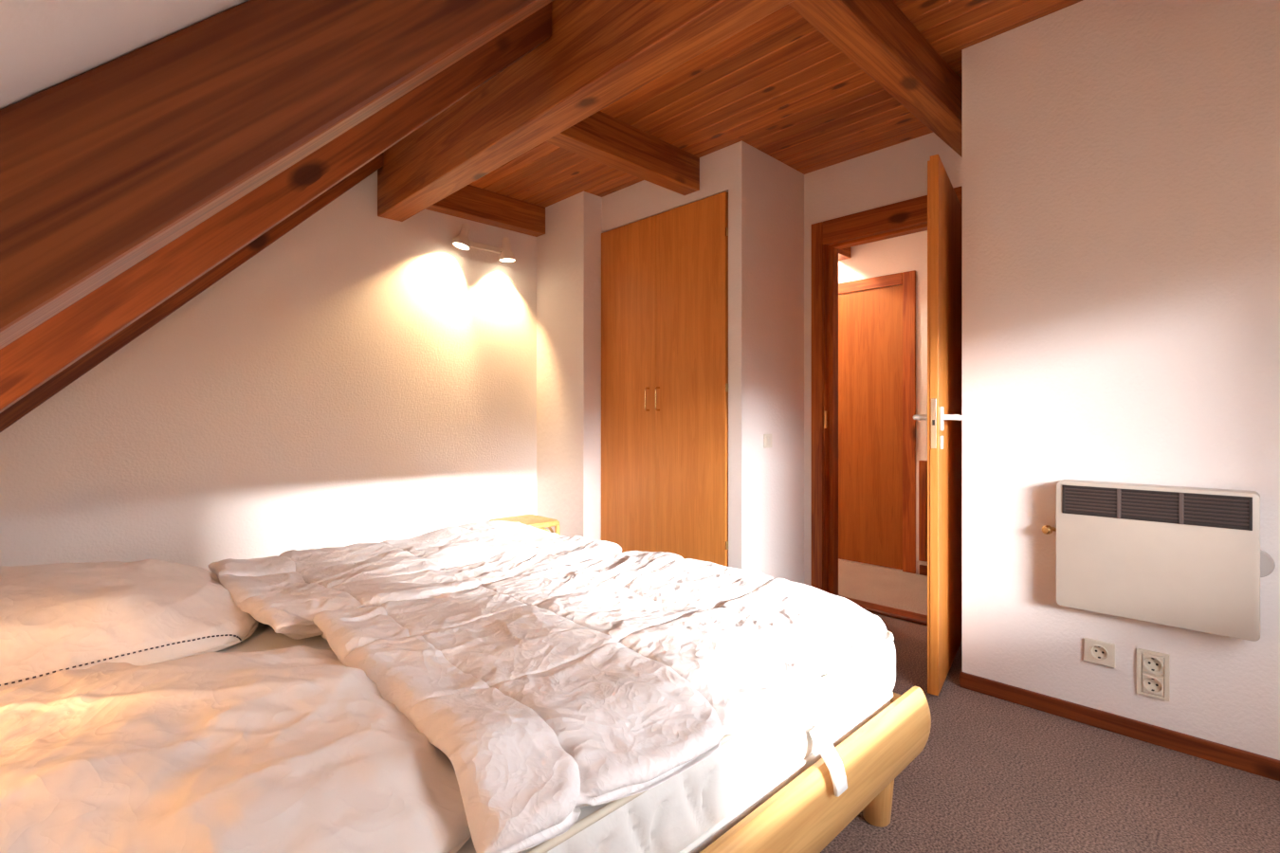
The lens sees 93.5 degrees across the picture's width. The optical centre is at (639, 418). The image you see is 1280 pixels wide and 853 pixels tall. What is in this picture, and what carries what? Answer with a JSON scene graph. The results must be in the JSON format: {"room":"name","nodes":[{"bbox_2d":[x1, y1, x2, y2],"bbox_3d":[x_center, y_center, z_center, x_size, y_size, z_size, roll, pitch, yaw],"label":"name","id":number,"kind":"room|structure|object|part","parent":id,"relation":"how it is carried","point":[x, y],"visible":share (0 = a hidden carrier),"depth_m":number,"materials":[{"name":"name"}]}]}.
{"room":"bedroom","nodes":[
{"label":"bedroom","id":0,"kind":"room"},
{"bbox_2d":[0,0,248,109],"bbox_3d":[-0.893,-0.479,1.138,2.309,2.429,4.276,0,0,-44],"label":"ceiling","id":1,"kind":"structure","parent":0,"point":[45,45],"depth_m":0.44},
{"bbox_2d":[0,152,383,432],"bbox_3d":[-2.187,-0.460,2.647,2.054,2.218,0.105,0,0,-44],"label":"rafter","id":2,"kind":"object","parent":1,"relation":"attached to","point":[56,384],"visible":0.44,"depth_m":2.69,"materials":[{"name":"brown wood"}]},
{"bbox_2d":[0,1,551,413],"bbox_3d":[-1.095,-0.460,1.526,2.054,2.218,0.115,0,0,-44],"label":"rafter","id":3,"kind":"object","parent":1,"relation":"attached to","point":[35,357],"visible":0.69,"depth_m":1.52,"materials":[{"name":"brown wood"}]},
{"bbox_2d":[0,0,553,349],"bbox_3d":[-0.302,-0.460,0.713,2.054,2.218,0.118,0,0,-44],"label":"rafter","id":4,"kind":"object","parent":1,"relation":"attached to","point":[103,167],"visible":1,"depth_m":0.54,"materials":[{"name":"brown wood"}]},
{"bbox_2d":[377,0,794,221],"bbox_3d":[-0.013,-1.401,1.994,0.145,0.517,4.075,0,0,-44],"label":"beam","id":5,"kind":"structure","parent":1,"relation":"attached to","point":[597,53],"depth_m":2.21,"materials":[{"name":"brown wood"}]},
{"bbox_2d":[0,170,536,571],"bbox_3d":[-1.268,-0.335,3.701,5.150,2.750,0.120,0,0,-44],"label":"wall","id":6,"kind":"structure","parent":0,"point":[363,376],"depth_m":3.15,"materials":[{"name":"white paint"}]},
{"bbox_2d":[452,222,515,262],"bbox_3d":[-0.987,-1.100,3.781,0.423,0.175,0.159,0,0,-44],"label":"wall spotlight","id":7,"kind":"object","parent":6,"relation":"attached to","point":[462,241],"visible":1,"depth_m":3.83,"materials":[{"name":"beige paint"}]},
{"bbox_3d":[-1.081,-1.052,3.648,0.091,0.032,0.092,0,0,-44],"label":"bulb","id":8,"kind":"part","parent":7,"relation":"part of","materials":[{"name":"beige glass"}]},
{"bbox_3d":[-0.854,-1.024,3.875,0.092,0.023,0.092,0,0,-44],"label":"bulb","id":9,"kind":"part","parent":7,"relation":"part of","materials":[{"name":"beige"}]},
{"bbox_2d":[536,191,603,540],"bbox_3d":[-0.417,-0.197,4.090,0.328,2.474,0.512,0,0,-44],"label":"wall","id":10,"kind":"structure","parent":0,"point":[569,251],"depth_m":3.88,"materials":[{"name":"white paint"}]},
{"bbox_2d":[469,0,1082,207],"bbox_3d":[1.065,-1.459,3.046,2.864,0.050,4.276,0,0,-44],"label":"ceiling","id":11,"kind":"structure","parent":0,"point":[777,86],"depth_m":2.73,"materials":[{"name":"brown wood"}]},
{"bbox_2d":[424,184,545,237],"bbox_3d":[-1.012,-1.343,3.794,0.936,0.180,0.103,0,0,-44],"label":"ceiling beam","id":12,"kind":"structure","parent":11,"relation":"attached to","point":[471,203],"depth_m":3.82,"materials":[{"name":"brown wood"}]},
{"bbox_2d":[546,110,699,195],"bbox_3d":[-0.099,-1.343,2.965,1.086,0.180,0.113,0,0,-44],"label":"ceiling beam","id":13,"kind":"structure","parent":11,"relation":"attached to","point":[601,137],"depth_m":2.96,"materials":[{"name":"brown wood"}]},
{"bbox_2d":[838,246,851,260],"bbox_3d":[1.175,-1.299,4.098,0.894,0.268,0.110,0,0,-44],"label":"ceiling beam","id":14,"kind":"structure","parent":11,"relation":"attached to","point":[843,253],"depth_m":4.33,"materials":[{"name":"brown wood"}]},
{"bbox_2d":[788,0,962,157],"bbox_3d":[1.000,-1.343,2.276,1.699,0.180,0.120,0,0,-44],"label":"ceiling beam","id":15,"kind":"structure","parent":11,"relation":"attached to","point":[876,35],"depth_m":2.14,"materials":[{"name":"brown wood"}]},
{"bbox_2d":[838,230,927,574],"bbox_3d":[2.004,-0.197,3.961,0.100,2.474,4.076,0,0,-44],"label":"wall","id":16,"kind":"structure","parent":0,"point":[905,253],"depth_m":4.04,"materials":[{"name":"white paint"}]},
{"bbox_2d":[838,270,915,573],"bbox_3d":[1.474,0.022,4.382,0.072,2.035,1.020,0,0,-44],"label":"door","id":17,"kind":"structure","parent":16,"relation":"in","point":[877,327],"depth_m":4.22,"materials":[{"name":"brown wood"}]},
{"bbox_3d":[1.493,0.022,4.401,0.018,2.035,1.020,0,0,-44],"label":"frame","id":18,"kind":"part","parent":17,"relation":"part of","materials":[{"name":"brown wood"}]},
{"bbox_2d":[916,460,927,562],"bbox_3d":[2.126,0.608,3.695,0.093,0.665,0.825,0,0,-44],"label":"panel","id":19,"kind":"object","parent":16,"relation":"attached to","point":[922,466],"visible":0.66,"depth_m":3.92,"materials":[{"name":"brown wood"}]},
{"bbox_2d":[919,565,927,576],"bbox_3d":[2.626,1.008,3.240,0.016,0.065,2.175,0,0,-44],"label":"baseboard","id":20,"kind":"structure","parent":16,"relation":"attached to","point":[923,569],"depth_m":4.00,"materials":[{"name":"brown wood"}]},
{"bbox_2d":[804,132,962,585],"bbox_3d":[1.292,-0.197,3.267,0.100,2.474,4.076,0,0,-44],"label":"wall","id":21,"kind":"structure","parent":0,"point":[898,173],"depth_m":3.32,"materials":[{"name":"white paint"}]},
{"bbox_2d":[602,0,1279,760],"bbox_3d":[1.210,-0.197,2.830,0.627,2.474,3.564,0,0,-44],"label":"wall","id":22,"kind":"structure","parent":0,"point":[1121,158],"depth_m":2.06,"materials":[{"name":"white paint"}]},
{"bbox_2d":[763,434,772,448],"bbox_3d":[0.695,0.120,3.259,0.076,0.076,0.015,0,0,-44],"label":"light switch","id":23,"kind":"object","parent":22,"relation":"attached to","point":[767,438],"visible":1,"depth_m":3.25,"materials":[{"name":"plastic"}]},
{"bbox_2d":[811,154,963,695],"bbox_3d":[1.338,-0.043,2.893,0.638,2.165,1.297,0,0,-4],"label":"door","id":24,"kind":"structure","parent":22,"relation":"in","point":[939,212],"depth_m":2.65,"materials":[{"name":"brown wood"}]},
{"bbox_3d":[1.342,-0.043,3.214,0.126,2.165,0.880,0,0,-44],"label":"frame","id":25,"kind":"part","parent":24,"relation":"part of","materials":[{"name":"brown wood"}]},
{"bbox_3d":[1.069,0.005,3.448,0.053,0.100,0.004,0,0,-44],"label":"strike plate","id":26,"kind":"part","parent":24,"relation":"part of","materials":[{"name":"gold metal"}]},
{"bbox_3d":[1.106,0.035,2.354,0.064,0.160,0.140,0,0,35],"label":"handle","id":27,"kind":"part","parent":24,"relation":"part of","materials":[{"name":"white plastic"}]},
{"bbox_3d":[1.091,0.018,2.236,0.019,0.185,0.003,0,0,35],"label":"lock plate","id":28,"kind":"part","parent":24,"relation":"part of","materials":[{"name":"metal"}]},
{"bbox_3d":[1.194,0.035,2.291,0.149,0.160,0.061,0,0,-44],"label":"handle","id":29,"kind":"part","parent":24,"relation":"part of","materials":[{"name":"white plastic"}]},
{"bbox_2d":[1083,638,1115,668],"bbox_3d":[1.545,0.788,2.025,0.016,0.078,0.084,0,0,-44],"label":"wall socket","id":30,"kind":"object","parent":22,"relation":"attached to","point":[1095,651],"visible":1,"depth_m":2.02,"materials":[{"name":"beige plastic"}]},
{"bbox_2d":[959,672,1279,782],"bbox_3d":[1.733,1.011,1.833,0.016,0.058,1.406,0,0,-44],"label":"baseboard","id":31,"kind":"structure","parent":22,"relation":"attached to","point":[1260,765],"depth_m":1.96,"materials":[{"name":"brown wood"}]},
{"bbox_2d":[1136,647,1170,701],"bbox_3d":[1.642,0.819,1.927,0.014,0.146,0.080,0,0,-44],"label":"wall socket","id":32,"kind":"object","parent":22,"relation":"attached to","point":[1156,666],"visible":1,"depth_m":1.93,"materials":[{"name":"beige plastic"}]},
{"bbox_2d":[1041,479,1275,641],"bbox_3d":[1.603,0.422,1.906,0.100,0.422,0.560,0,0,-44],"label":"wall heater","id":33,"kind":"object","parent":22,"relation":"attached to","point":[1192,558],"visible":1,"depth_m":1.84,"materials":[{"name":"white metal"}]},
{"bbox_2d":[1061,485,1252,530],"bbox_3d":[1.579,0.271,1.867,0.008,0.095,0.449,0,0,-44],"label":"grille","id":34,"kind":"object","parent":33,"relation":"attached to","point":[1189,509],"depth_m":1.85,"materials":[{"name":"grey plastic"}]},
{"bbox_2d":[820,559,1279,852],"bbox_3d":[0.196,1.090,2.199,5.150,0.100,4.276,0,0,-44],"label":"floor","id":35,"kind":"structure","parent":0,"point":[991,775],"depth_m":1.70,"materials":[{"name":"carpet"}]},
{"bbox_2d":[488,514,559,534],"bbox_3d":[-0.678,0.815,3.494,0.336,0.453,0.336,0,0,-44],"label":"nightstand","id":36,"kind":"object","parent":35,"relation":"on","point":[538,521],"visible":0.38,"depth_m":3.48,"materials":[{"name":"beige wood"}]},
{"bbox_3d":[-0.678,0.596,3.494,0.310,0.016,0.310,0,0,-44],"label":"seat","id":37,"kind":"part","parent":36,"relation":"part of","materials":[{"name":"yellow wood"}]},
{"bbox_3d":[-0.471,0.825,3.491,0.045,0.433,0.028,0,0,1],"label":"leg","id":38,"kind":"part","parent":36,"relation":"part of","materials":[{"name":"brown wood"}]},
{"bbox_2d":[601,191,728,566],"bbox_3d":[0.304,-0.081,3.720,0.642,2.242,1.012,0,0,-44],"label":"wardrobe","id":39,"kind":"object","parent":35,"relation":"on","point":[665,275],"visible":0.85,"depth_m":3.47,"materials":[{"name":"brown wood"}]},
{"bbox_3d":[-0.072,-0.101,3.715,0.022,2.191,0.494,0,0,-44],"label":"door","id":40,"kind":"part","parent":39,"relation":"part of","materials":[{"name":"brown wood"}]},
{"bbox_3d":[0.040,-0.115,3.558,0.036,0.141,0.011,0,0,-44],"label":"handle","id":41,"kind":"part","parent":39,"relation":"part of","materials":[{"name":"brown wood"}]},
{"bbox_3d":[0.100,-0.115,3.496,0.036,0.141,0.011,0,0,-44],"label":"handle","id":42,"kind":"part","parent":39,"relation":"part of","materials":[{"name":"brown wood"}]},
{"bbox_3d":[0.279,-0.101,3.354,0.022,2.191,0.506,0,0,-44],"label":"door","id":43,"kind":"part","parent":39,"relation":"part of","materials":[{"name":"brown wood"}]},
{"bbox_2d":[699,686,931,852],"bbox_3d":[-0.664,0.834,1.486,2.147,0.413,1.922,0,0,-44],"label":"double bed","id":44,"kind":"object","parent":35,"relation":"on","point":[851,777],"visible":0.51,"depth_m":1.21,"materials":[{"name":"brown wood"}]},
{"bbox_2d":[216,621,332,653],"bbox_3d":[-0.996,0.640,1.803,2.037,0.184,0.899,0,0,-44],"label":"mattress","id":45,"kind":"object","parent":44,"relation":"on","point":[265,638],"visible":0.02,"depth_m":1.49,"materials":[{"name":"white fabric"}]},
{"bbox_2d":[0,559,258,692],"bbox_3d":[-1.510,0.463,1.455,0.951,0.165,0.907,0,0,-44],"label":"pillow","id":46,"kind":"object","parent":45,"relation":"on","point":[54,618],"visible":0.92,"depth_m":1.35,"materials":[{"name":"white fabric"}]},
{"bbox_2d":[208,520,621,639],"bbox_3d":[-0.726,0.495,2.087,1.203,0.110,0.898,0,0,-44],"label":"duvet","id":47,"kind":"object","parent":45,"relation":"on","point":[285,592],"visible":0.77,"depth_m":1.90,"materials":[{"name":"white fabric"}]},
{"bbox_2d":[332,630,895,852],"bbox_3d":[-0.365,0.640,1.156,2.037,0.184,0.899,0,0,-44],"label":"mattress","id":48,"kind":"object","parent":44,"relation":"on","point":[688,812],"visible":0.25,"depth_m":1.05,"materials":[{"name":"white fabric"}]},
{"bbox_2d":[0,645,471,852],"bbox_3d":[-0.777,0.470,0.787,0.959,0.153,0.926,0,0,-44],"label":"pillow","id":49,"kind":"object","parent":48,"relation":"on","point":[293,749],"visible":0.94,"depth_m":0.76,"materials":[{"name":"white fabric"}]},
{"bbox_2d":[312,550,886,852],"bbox_3d":[-0.076,0.490,1.438,1.185,0.120,0.960,0,0,-44],"label":"duvet","id":50,"kind":"object","parent":48,"relation":"on","point":[551,694],"visible":0.98,"depth_m":1.14,"materials":[{"name":"white fabric"}]},
{"bbox_3d":[0.614,0.927,1.562,0.096,0.225,0.096,0,0,-44],"label":"leg","id":51,"kind":"part","parent":44,"relation":"part of","materials":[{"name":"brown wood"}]},
{"bbox_3d":[0.062,0.788,2.204,0.034,0.127,1.780,0,0,-44],"label":"foot rail","id":52,"kind":"part","parent":44,"relation":"part of","materials":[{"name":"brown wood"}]}
]}

